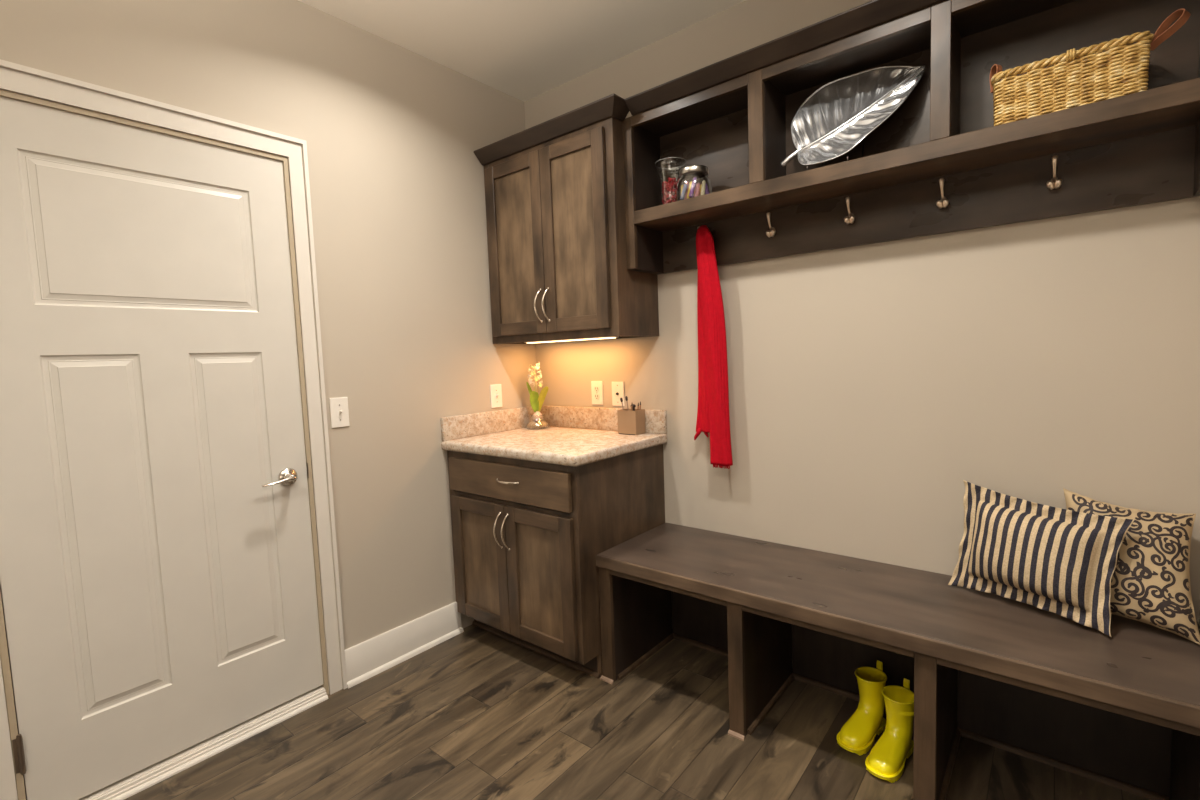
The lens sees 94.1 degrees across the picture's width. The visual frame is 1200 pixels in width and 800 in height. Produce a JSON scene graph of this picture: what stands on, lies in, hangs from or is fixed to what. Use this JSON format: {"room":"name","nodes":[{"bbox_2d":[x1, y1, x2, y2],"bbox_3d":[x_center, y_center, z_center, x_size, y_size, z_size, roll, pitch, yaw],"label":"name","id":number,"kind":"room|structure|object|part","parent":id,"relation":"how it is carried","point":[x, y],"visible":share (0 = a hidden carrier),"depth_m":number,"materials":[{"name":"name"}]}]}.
{"room":"mudroom","nodes":[
{"label":"mudroom","id":0,"kind":"room"},
{"bbox_2d":[0,0,536,796],"bbox_3d":[-1.758,-0.084,1.483,0.120,2.692,4.300,1,6,39],"label":"wall","id":1,"kind":"structure","parent":0,"point":[392,133],"depth_m":2.36,"materials":[{"name":"beige paint"}]},
{"bbox_2d":[0,96,322,799],"bbox_3d":[-1.396,0.160,1.822,0.108,2.032,0.846,1,6,39],"label":"door","id":2,"kind":"structure","parent":1,"relation":"in","point":[158,584],"depth_m":1.77,"materials":[{"name":"beige paint"}]},
{"bbox_3d":[-1.168,0.296,2.040,0.021,0.021,0.121,1,5,36],"label":"lever","id":3,"kind":"part","parent":2,"relation":"part of","materials":[{"name":"silver metal"}]},
{"bbox_3d":[-1.162,0.291,2.098,0.053,0.068,0.068,1,6,39],"label":"handle","id":4,"kind":"part","parent":2,"relation":"part of","materials":[{"name":"silver metal"}]},
{"bbox_2d":[0,59,346,799],"bbox_3d":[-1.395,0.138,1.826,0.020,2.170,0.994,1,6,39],"label":"trim","id":5,"kind":"structure","parent":1,"relation":"attached to","point":[16,78],"depth_m":2.11,"materials":[{"name":"beige paint"}]},
{"bbox_2d":[78,686,327,799],"bbox_3d":[-1.398,1.201,1.943,0.151,0.034,0.830,1,6,39],"label":"threshold","id":6,"kind":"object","parent":1,"relation":"attached to","point":[149,776],"depth_m":1.91,"materials":[{"name":"beige paint"}]},
{"bbox_2d":[329,397,349,427],"bbox_3d":[-1.047,0.050,2.252,0.019,0.120,0.074,1,6,39],"label":"light switch","id":7,"kind":"object","parent":1,"relation":"attached to","point":[339,412],"visible":1,"depth_m":2.25,"materials":[{"name":"white plastic"}]},
{"bbox_2d":[345,602,463,688],"bbox_3d":[-0.860,1.079,2.507,0.029,0.151,0.576,1,6,39],"label":"baseboard","id":8,"kind":"structure","parent":1,"relation":"attached to","point":[364,660],"depth_m":2.48,"materials":[{"name":"beige paint"}]},
{"bbox_2d":[490,384,501,407],"bbox_3d":[-0.531,-0.021,2.885,0.019,0.120,0.074,1,6,39],"label":"light switch","id":9,"kind":"object","parent":1,"relation":"attached to","point":[495,390],"visible":1,"depth_m":2.88,"materials":[{"name":"white plastic"}]},
{"bbox_2d":[298,0,745,101],"bbox_3d":[-0.262,-1.435,0.132,4.150,0.100,4.520,1,6,39],"label":"ceiling","id":10,"kind":"structure","parent":0,"point":[523,50],"depth_m":2.34,"materials":[{"name":"paint"}]},
{"bbox_2d":[124,625,1169,799],"bbox_3d":[-0.160,1.336,0.346,4.150,0.080,4.520,1,6,39],"label":"floor","id":11,"kind":"structure","parent":0,"point":[477,714],"depth_m":1.90,"materials":[{"name":"brown wood"}]},
{"bbox_2d":[447,444,664,678],"bbox_3d":[-0.217,0.669,2.654,0.819,0.898,0.673,1,6,39],"label":"base cabinet","id":12,"kind":"object","parent":11,"relation":"on","point":[528,536],"visible":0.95,"depth_m":2.36,"materials":[{"name":"brown wood"}]},
{"bbox_3d":[-0.553,0.481,2.530,0.248,0.060,0.019,1,6,39],"label":"rail","id":13,"kind":"part","parent":12,"relation":"part of","materials":[{"name":"brown wood"}]},
{"bbox_3d":[-0.543,0.737,2.550,0.372,0.572,0.020,1,6,39],"label":"door","id":14,"kind":"part","parent":12,"relation":"part of","materials":[{"name":"brown wood"}]},
{"bbox_3d":[-0.541,0.736,2.554,0.256,0.460,0.006,1,6,39],"label":"panel","id":15,"kind":"part","parent":12,"relation":"part of","materials":[{"name":"brown wood"}]},
{"bbox_3d":[-0.534,0.992,2.570,0.248,0.060,0.019,1,6,39],"label":"rail","id":16,"kind":"part","parent":12,"relation":"part of","materials":[{"name":"brown wood"}]},
{"bbox_3d":[-0.442,0.566,2.414,0.040,0.164,0.013,-5,5,-33],"label":"handle","id":17,"kind":"part","parent":12,"relation":"part of","materials":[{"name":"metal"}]},
{"bbox_3d":[-0.405,0.567,2.384,0.040,0.164,0.013,-5,5,-33],"label":"handle","id":18,"kind":"part","parent":12,"relation":"part of","materials":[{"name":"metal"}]},
{"bbox_3d":[-0.399,0.346,2.360,0.142,0.012,0.032,1,6,39],"label":"handle","id":19,"kind":"part","parent":12,"relation":"part of","materials":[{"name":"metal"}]},
{"bbox_3d":[-0.409,0.353,2.399,0.756,0.154,0.020,1,6,39],"label":"drawer","id":20,"kind":"part","parent":12,"relation":"part of","materials":[{"name":"brown wood"}]},
{"bbox_3d":[-0.390,0.641,2.441,0.819,0.794,0.020,1,6,39],"label":"frame","id":21,"kind":"part","parent":12,"relation":"part of","materials":[{"name":"brown wood"}]},
{"bbox_3d":[-0.320,1.124,2.546,0.814,0.016,0.013,1,6,39],"label":"shoe moulding","id":22,"kind":"part","parent":12,"relation":"part of","materials":[{"name":"brown wood"}]},
{"bbox_3d":[-0.258,0.489,2.291,0.255,0.060,0.019,1,6,39],"label":"rail","id":23,"kind":"part","parent":12,"relation":"part of","materials":[{"name":"brown wood"}]},
{"bbox_3d":[-0.246,0.744,2.314,0.264,0.460,0.006,1,6,39],"label":"panel","id":24,"kind":"part","parent":12,"relation":"part of","materials":[{"name":"brown wood"}]},
{"bbox_3d":[-0.249,0.744,2.311,0.380,0.572,0.020,1,6,39],"label":"door","id":25,"kind":"part","parent":12,"relation":"part of","materials":[{"name":"brown wood"}]},
{"bbox_3d":[-0.239,0.999,2.330,0.255,0.060,0.019,1,6,39],"label":"rail","id":26,"kind":"part","parent":12,"relation":"part of","materials":[{"name":"brown wood"}]},
{"bbox_2d":[440,405,666,466],"bbox_3d":[-0.218,0.142,2.615,0.850,0.156,0.647,1,6,39],"label":"countertop","id":27,"kind":"structure","parent":12,"relation":"on","point":[575,436],"depth_m":2.63,"materials":[{"name":"stone"}]},
{"bbox_2d":[526,414,549,428],"bbox_3d":[-0.331,0.114,2.980,0.130,0.073,0.130,1,6,39],"label":"glass vase","id":28,"kind":"object","parent":27,"relation":"on","point":[536,424],"visible":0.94,"depth_m":2.95,"materials":[{"name":"clear glass"}]},
{"bbox_2d":[526,363,548,420],"bbox_3d":[-0.331,-0.045,2.949,0.080,0.318,0.138,-4,5,-26],"label":"hyacinth","id":29,"kind":"object","parent":28,"relation":"in","point":[536,400],"visible":0.98,"depth_m":2.95,"materials":[{"name":"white plant"}]},
{"bbox_3d":[-0.338,-0.049,2.968,0.018,0.245,0.012,1,6,39],"label":"stem","id":30,"kind":"part","parent":29,"relation":"part of","materials":[{"name":"plant"}]},
{"bbox_3d":[-0.332,0.085,2.978,0.056,0.055,0.056,1,6,39],"label":"bulb","id":31,"kind":"part","parent":29,"relation":"part of","materials":[{"name":"white plant"}]},
{"bbox_2d":[617,409,645,434],"bbox_3d":[0.149,0.102,2.643,0.105,0.114,0.079,1,6,39],"label":"pencil box","id":32,"kind":"object","parent":27,"relation":"on","point":[630,422],"visible":0.96,"depth_m":2.61,"materials":[{"name":"brown wood"}]},
{"bbox_3d":[0.117,0.674,2.431,0.019,0.898,0.598,1,6,39],"label":"panel","id":33,"kind":"part","parent":12,"relation":"part of","materials":[{"name":"brown wood"}]},
{"bbox_2d":[836,660,886,754],"bbox_3d":[0.886,1.028,1.882,0.240,0.221,0.099,-6,6,-38],"label":"boot","id":34,"kind":"object","parent":11,"relation":"on","point":[858,734],"visible":0.99,"depth_m":1.87,"materials":[{"name":"yellow rubber"}]},
{"bbox_2d":[865,678,913,782],"bbox_3d":[0.928,1.035,1.762,0.240,0.221,0.113,-6,6,-41],"label":"boot","id":35,"kind":"object","parent":11,"relation":"on","point":[886,760],"visible":0.96,"depth_m":1.76,"materials":[{"name":"yellow rubber"}]},
{"bbox_2d":[596,523,1199,799],"bbox_3d":[0.830,0.878,1.918,1.738,0.519,0.526,1,6,39],"label":"storage bench","id":36,"kind":"object","parent":11,"relation":"on","point":[1027,680],"visible":0.98,"depth_m":1.75,"materials":[{"name":"brown wood"}]},
{"bbox_3d":[0.028,1.135,2.266,0.061,0.012,0.012,1,6,39],"label":"foot trim","id":37,"kind":"part","parent":36,"relation":"part of","materials":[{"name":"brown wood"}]},
{"bbox_3d":[0.172,0.885,2.437,0.054,0.474,0.434,1,6,39],"label":"panel","id":38,"kind":"part","parent":36,"relation":"part of","materials":[{"name":"brown wood"}]},
{"bbox_3d":[0.402,1.117,2.280,0.509,0.017,0.424,1,6,39],"label":"shoe moulding","id":39,"kind":"part","parent":36,"relation":"part of","materials":[{"name":"brown wood"}]},
{"bbox_3d":[0.533,0.872,2.433,0.509,0.473,0.015,1,6,39],"label":"panel","id":40,"kind":"part","parent":36,"relation":"part of","materials":[{"name":"brown wood"}]},
{"bbox_3d":[0.466,1.146,1.910,0.058,0.012,0.012,1,6,39],"label":"foot trim","id":41,"kind":"part","parent":36,"relation":"part of","materials":[{"name":"brown wood"}]},
{"bbox_3d":[0.839,1.129,1.926,0.510,0.017,0.424,1,6,39],"label":"shoe moulding","id":42,"kind":"part","parent":36,"relation":"part of","materials":[{"name":"brown wood"}]},
{"bbox_3d":[0.970,0.883,2.078,0.509,0.473,0.015,1,6,39],"label":"panel","id":43,"kind":"part","parent":36,"relation":"part of","materials":[{"name":"brown wood"}]},
{"bbox_3d":[0.827,0.641,1.905,1.738,0.045,0.511,1,6,39],"label":"seat","id":44,"kind":"part","parent":36,"relation":"part of","materials":[{"name":"brown wood"}]},
{"bbox_2d":[948,480,1133,636],"bbox_3d":[1.270,0.444,1.654,0.135,0.340,0.425,-5,5,-35],"label":"striped cushion","id":45,"kind":"object","parent":36,"relation":"on","point":[1062,562],"visible":1,"depth_m":1.60,"materials":[{"name":"beige fabric"}]},
{"bbox_3d":[1.275,1.140,1.572,0.507,0.017,0.424,1,6,39],"label":"shoe moulding","id":46,"kind":"part","parent":36,"relation":"part of","materials":[{"name":"brown wood"}]},
{"bbox_3d":[1.405,0.895,1.724,0.507,0.473,0.015,1,6,39],"label":"panel","id":47,"kind":"part","parent":36,"relation":"part of","materials":[{"name":"brown wood"}]},
{"bbox_2d":[1063,488,1199,644],"bbox_3d":[1.465,0.445,1.555,0.291,0.350,0.162,1,6,39],"label":"cushion","id":48,"kind":"object","parent":36,"relation":"on","point":[1150,581],"visible":0.7,"depth_m":1.50,"materials":[{"name":"beige fabric"}]},
{"bbox_3d":[1.478,0.918,1.376,0.046,0.474,0.434,1,6,39],"label":"panel","id":49,"kind":"part","parent":36,"relation":"part of","materials":[{"name":"brown wood"}]},
{"bbox_2d":[524,0,1199,771],"bbox_3d":[1.186,-0.227,1.930,4.120,2.692,0.120,1,6,39],"label":"wall","id":50,"kind":"structure","parent":0,"point":[1034,360],"depth_m":1.96,"materials":[{"name":"beige paint"}]},
{"bbox_2d":[474,93,658,343],"bbox_3d":[-0.152,-0.759,2.648,0.872,0.947,0.362,1,6,39],"label":"upper cabinet","id":51,"kind":"object","parent":50,"relation":"attached to","point":[555,187],"visible":0.98,"depth_m":2.49,"materials":[{"name":"brown wood"}]},
{"bbox_3d":[-0.420,-1.108,2.655,0.254,0.060,0.019,1,6,39],"label":"rail","id":52,"kind":"part","parent":51,"relation":"part of","materials":[{"name":"brown wood"}]},
{"bbox_3d":[-0.403,-0.728,2.688,0.262,0.711,0.006,1,6,39],"label":"panel","id":53,"kind":"part","parent":51,"relation":"part of","materials":[{"name":"brown wood"}]},
{"bbox_3d":[-0.406,-0.728,2.684,0.378,0.823,0.020,1,6,39],"label":"door","id":54,"kind":"part","parent":51,"relation":"part of","materials":[{"name":"brown wood"}]},
{"bbox_3d":[-0.392,-0.348,2.714,0.254,0.060,0.019,1,6,39],"label":"rail","id":55,"kind":"part","parent":51,"relation":"part of","materials":[{"name":"brown wood"}]},
{"bbox_3d":[-0.287,-0.437,2.584,0.040,0.158,0.013,-5,5,-30],"label":"handle","id":56,"kind":"part","parent":51,"relation":"part of","materials":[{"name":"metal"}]},
{"bbox_3d":[-0.248,-0.436,2.553,0.040,0.158,0.013,-5,5,-30],"label":"handle","id":57,"kind":"part","parent":51,"relation":"part of","materials":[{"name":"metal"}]},
{"bbox_3d":[-0.243,-1.192,2.522,0.872,0.058,0.124,1,6,39],"label":"crown moulding","id":58,"kind":"part","parent":51,"relation":"part of","materials":[{"name":"brown wood"}]},
{"bbox_3d":[-0.244,-0.723,2.580,0.814,0.891,0.020,1,6,39],"label":"frame","id":59,"kind":"part","parent":51,"relation":"part of","materials":[{"name":"brown wood"}]},
{"bbox_3d":[-0.128,-1.100,2.418,0.240,0.060,0.019,1,6,39],"label":"rail","id":60,"kind":"part","parent":51,"relation":"part of","materials":[{"name":"brown wood"}]},
{"bbox_2d":[524,336,617,342],"bbox_3d":[-0.156,-0.305,2.782,0.580,0.022,0.060,1,6,39],"label":"light","id":61,"kind":"object","parent":51,"relation":"attached to","point":[613,336],"visible":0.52,"depth_m":2.73,"materials":[{"name":"white plastic"}]},
{"bbox_3d":[-0.111,-0.721,2.451,0.248,0.711,0.006,1,6,39],"label":"panel","id":62,"kind":"part","parent":51,"relation":"part of","materials":[{"name":"brown wood"}]},
{"bbox_3d":[-0.114,-0.720,2.448,0.364,0.823,0.020,1,6,39],"label":"door","id":63,"kind":"part","parent":51,"relation":"part of","materials":[{"name":"brown wood"}]},
{"bbox_3d":[-0.100,-0.340,2.477,0.240,0.060,0.019,1,6,39],"label":"rail","id":64,"kind":"part","parent":51,"relation":"part of","materials":[{"name":"brown wood"}]},
{"bbox_3d":[0.167,-0.727,2.442,0.002,0.891,0.285,1,6,39],"label":"panel","id":65,"kind":"part","parent":51,"relation":"part of","materials":[{"name":"brown wood"}]},
{"bbox_2d":[591,381,602,404],"bbox_3d":[-0.015,-0.036,2.845,0.074,0.120,0.009,1,6,39],"label":"wall outlet","id":66,"kind":"object","parent":50,"relation":"attached to","point":[596,386],"visible":1,"depth_m":2.84,"materials":[{"name":"white plastic"}]},
{"bbox_2d":[540,405,666,433],"bbox_3d":[-0.015,0.094,2.851,0.826,0.111,0.020,1,6,39],"label":"backsplash","id":67,"kind":"structure","parent":50,"relation":"attached to","point":[557,416],"depth_m":2.85,"materials":[{"name":"stone"}]},
{"bbox_2d":[612,382,624,405],"bbox_3d":[0.086,-0.030,2.759,0.074,0.120,0.016,1,6,39],"label":"outlet","id":68,"kind":"object","parent":50,"relation":"attached to","point":[617,387],"visible":1,"depth_m":2.76,"materials":[{"name":"white plastic"}]},
{"bbox_2d":[622,0,1199,274],"bbox_3d":[0.837,-0.877,1.874,1.744,0.666,0.294,1,6,39],"label":"cubby shelf","id":69,"kind":"object","parent":50,"relation":"attached to","point":[940,163],"visible":0.85,"depth_m":1.78,"materials":[{"name":"brown wood"}]},
{"bbox_3d":[0.196,-0.872,2.435,0.043,0.617,0.198,1,6,39],"label":"panel","id":70,"kind":"part","parent":69,"relation":"part of","materials":[{"name":"brown wood"}]},
{"bbox_2d":[655,157,686,204],"bbox_3d":[0.299,-0.894,2.345,0.133,0.196,0.133,1,6,39],"label":"glass tumbler","id":71,"kind":"object","parent":69,"relation":"on","point":[658,169],"visible":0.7,"depth_m":2.34,"materials":[{"name":"clear glass"}]},
{"bbox_2d":[662,177,680,203],"bbox_3d":[0.301,-0.869,2.346,0.082,0.122,0.084,1,6,39],"label":"beads","id":72,"kind":"object","parent":71,"relation":"in","point":[668,188],"visible":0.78,"depth_m":2.32,"materials":[{"name":"red glass"}]},
{"bbox_3d":[0.331,-1.146,2.154,0.510,0.040,0.020,1,6,39],"label":"rail","id":73,"kind":"part","parent":69,"relation":"part of","materials":[{"name":"brown wood"}]},
{"bbox_2d":[676,165,711,200],"bbox_3d":[0.380,-0.860,2.253,0.144,0.138,0.144,1,6,39],"label":"glass jar","id":74,"kind":"object","parent":69,"relation":"on","point":[698,171],"visible":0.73,"depth_m":2.24,"materials":[{"name":"clear glass"}]},
{"bbox_2d":[680,184,687,199],"bbox_3d":[0.336,-0.832,2.236,0.035,0.061,0.018,1,6,39],"label":"stick","id":75,"kind":"object","parent":74,"relation":"in","point":[685,186],"visible":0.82,"depth_m":2.23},
{"bbox_2d":[684,181,688,198],"bbox_3d":[0.349,-0.843,2.257,0.018,0.078,0.030,-4,5,-28],"label":"stick","id":76,"kind":"object","parent":74,"relation":"in","point":[686,182],"visible":0.49,"depth_m":2.25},
{"bbox_2d":[687,181,692,198],"bbox_3d":[0.359,-0.836,2.230,0.030,0.069,0.017,-1,5,19],"label":"stick","id":77,"kind":"object","parent":74,"relation":"in","point":[690,183],"visible":0.58,"depth_m":2.22,"materials":[{"name":"yellow"}]},
{"bbox_2d":[689,177,696,197],"bbox_3d":[0.367,-0.839,2.208,0.036,0.079,0.017,-3,5,-13],"label":"stick","id":78,"kind":"object","parent":74,"relation":"in","point":[693,185],"visible":1,"depth_m":2.20,"materials":[{"name":"purple"}]},
{"bbox_3d":[0.378,-0.916,2.249,0.116,0.026,0.116,1,6,39],"label":"lid","id":79,"kind":"part","parent":74,"relation":"part of","materials":[{"name":"silver metal"}]},
{"bbox_2d":[694,183,699,196],"bbox_3d":[0.386,-0.832,2.223,0.029,0.060,0.018,-5,5,-32],"label":"stick","id":80,"kind":"object","parent":74,"relation":"in","point":[697,188],"visible":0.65,"depth_m":2.22,"materials":[{"name":"pink"}]},
{"bbox_2d":[700,180,705,195],"bbox_3d":[0.410,-0.837,2.215,0.018,0.070,0.036,1,5,31],"label":"stick","id":81,"kind":"object","parent":74,"relation":"in","point":[703,186],"visible":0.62,"depth_m":2.21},
{"bbox_2d":[694,225,732,468],"bbox_3d":[0.463,-0.220,2.350,0.191,1.017,0.077,1,6,39],"label":"scarf","id":82,"kind":"object","parent":69,"relation":"hanging from","point":[713,417],"visible":1,"depth_m":2.31,"materials":[{"name":"red fabric"}]},
{"bbox_3d":[0.772,-1.173,1.742,1.688,0.050,0.058,1,6,39],"label":"crown moulding","id":83,"kind":"part","parent":69,"relation":"part of","materials":[{"name":"brown wood"}]},
{"bbox_2d":[807,139,863,169],"bbox_3d":[0.812,-0.852,1.926,0.134,0.140,0.196,1,6,39],"label":"plate stand","id":84,"kind":"object","parent":69,"relation":"on","point":[863,139],"visible":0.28,"depth_m":1.95,"materials":[{"name":"metal"}]},
{"bbox_2d":[780,64,925,166],"bbox_3d":[0.839,-0.962,1.887,0.446,0.313,0.138,1,5,34],"label":"tray","id":85,"kind":"object","parent":84,"relation":"on","point":[835,118],"visible":1,"depth_m":1.91,"materials":[{"name":"silver metal"}]},
{"bbox_3d":[0.685,-0.865,1.982,0.087,0.061,0.020,0,5,25],"label":"stem","id":86,"kind":"part","parent":85,"relation":"part of","materials":[{"name":"silver metal"}]},
{"bbox_3d":[0.863,-0.851,1.885,0.004,0.140,0.196,1,6,39],"label":"wire leg","id":87,"kind":"part","parent":84,"relation":"part of","materials":[{"name":"metal"}]},
{"bbox_3d":[0.771,-1.135,1.797,0.513,0.040,0.020,1,6,39],"label":"rail","id":88,"kind":"part","parent":69,"relation":"part of","materials":[{"name":"brown wood"}]},
{"bbox_3d":[1.213,-1.123,1.438,0.525,0.040,0.020,1,6,39],"label":"rail","id":89,"kind":"part","parent":69,"relation":"part of","materials":[{"name":"brown wood"}]},
{"bbox_2d":[990,8,1190,125],"bbox_3d":[1.305,-0.870,1.518,0.404,0.201,0.190,1,6,39],"label":"wicker basket","id":90,"kind":"object","parent":69,"relation":"on","point":[1066,84],"visible":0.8,"depth_m":1.46,"materials":[{"name":"beige wicker"}]},
{"bbox_3d":[1.144,-0.929,1.616,0.022,0.076,0.023,-3,5,-16],"label":"handle","id":91,"kind":"part","parent":90,"relation":"part of","materials":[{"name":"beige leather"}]},
{"bbox_3d":[1.419,-0.924,1.393,0.045,0.081,0.074,-5,5,-29],"label":"handle","id":92,"kind":"part","parent":90,"relation":"part of","materials":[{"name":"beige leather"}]},
{"bbox_3d":[1.514,-0.838,1.364,0.047,0.617,0.198,1,6,39],"label":"panel","id":93,"kind":"part","parent":69,"relation":"part of","materials":[{"name":"brown wood"}]},
{"bbox_2d":[1198,598,1199,624],"bbox_3d":[1.458,-0.179,1.182,0.118,2.692,0.700,1,6,39],"label":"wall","id":94,"kind":"structure","parent":0,"point":[1199,598],"depth_m":1.54,"materials":[{"name":"beige paint"}]}
]}

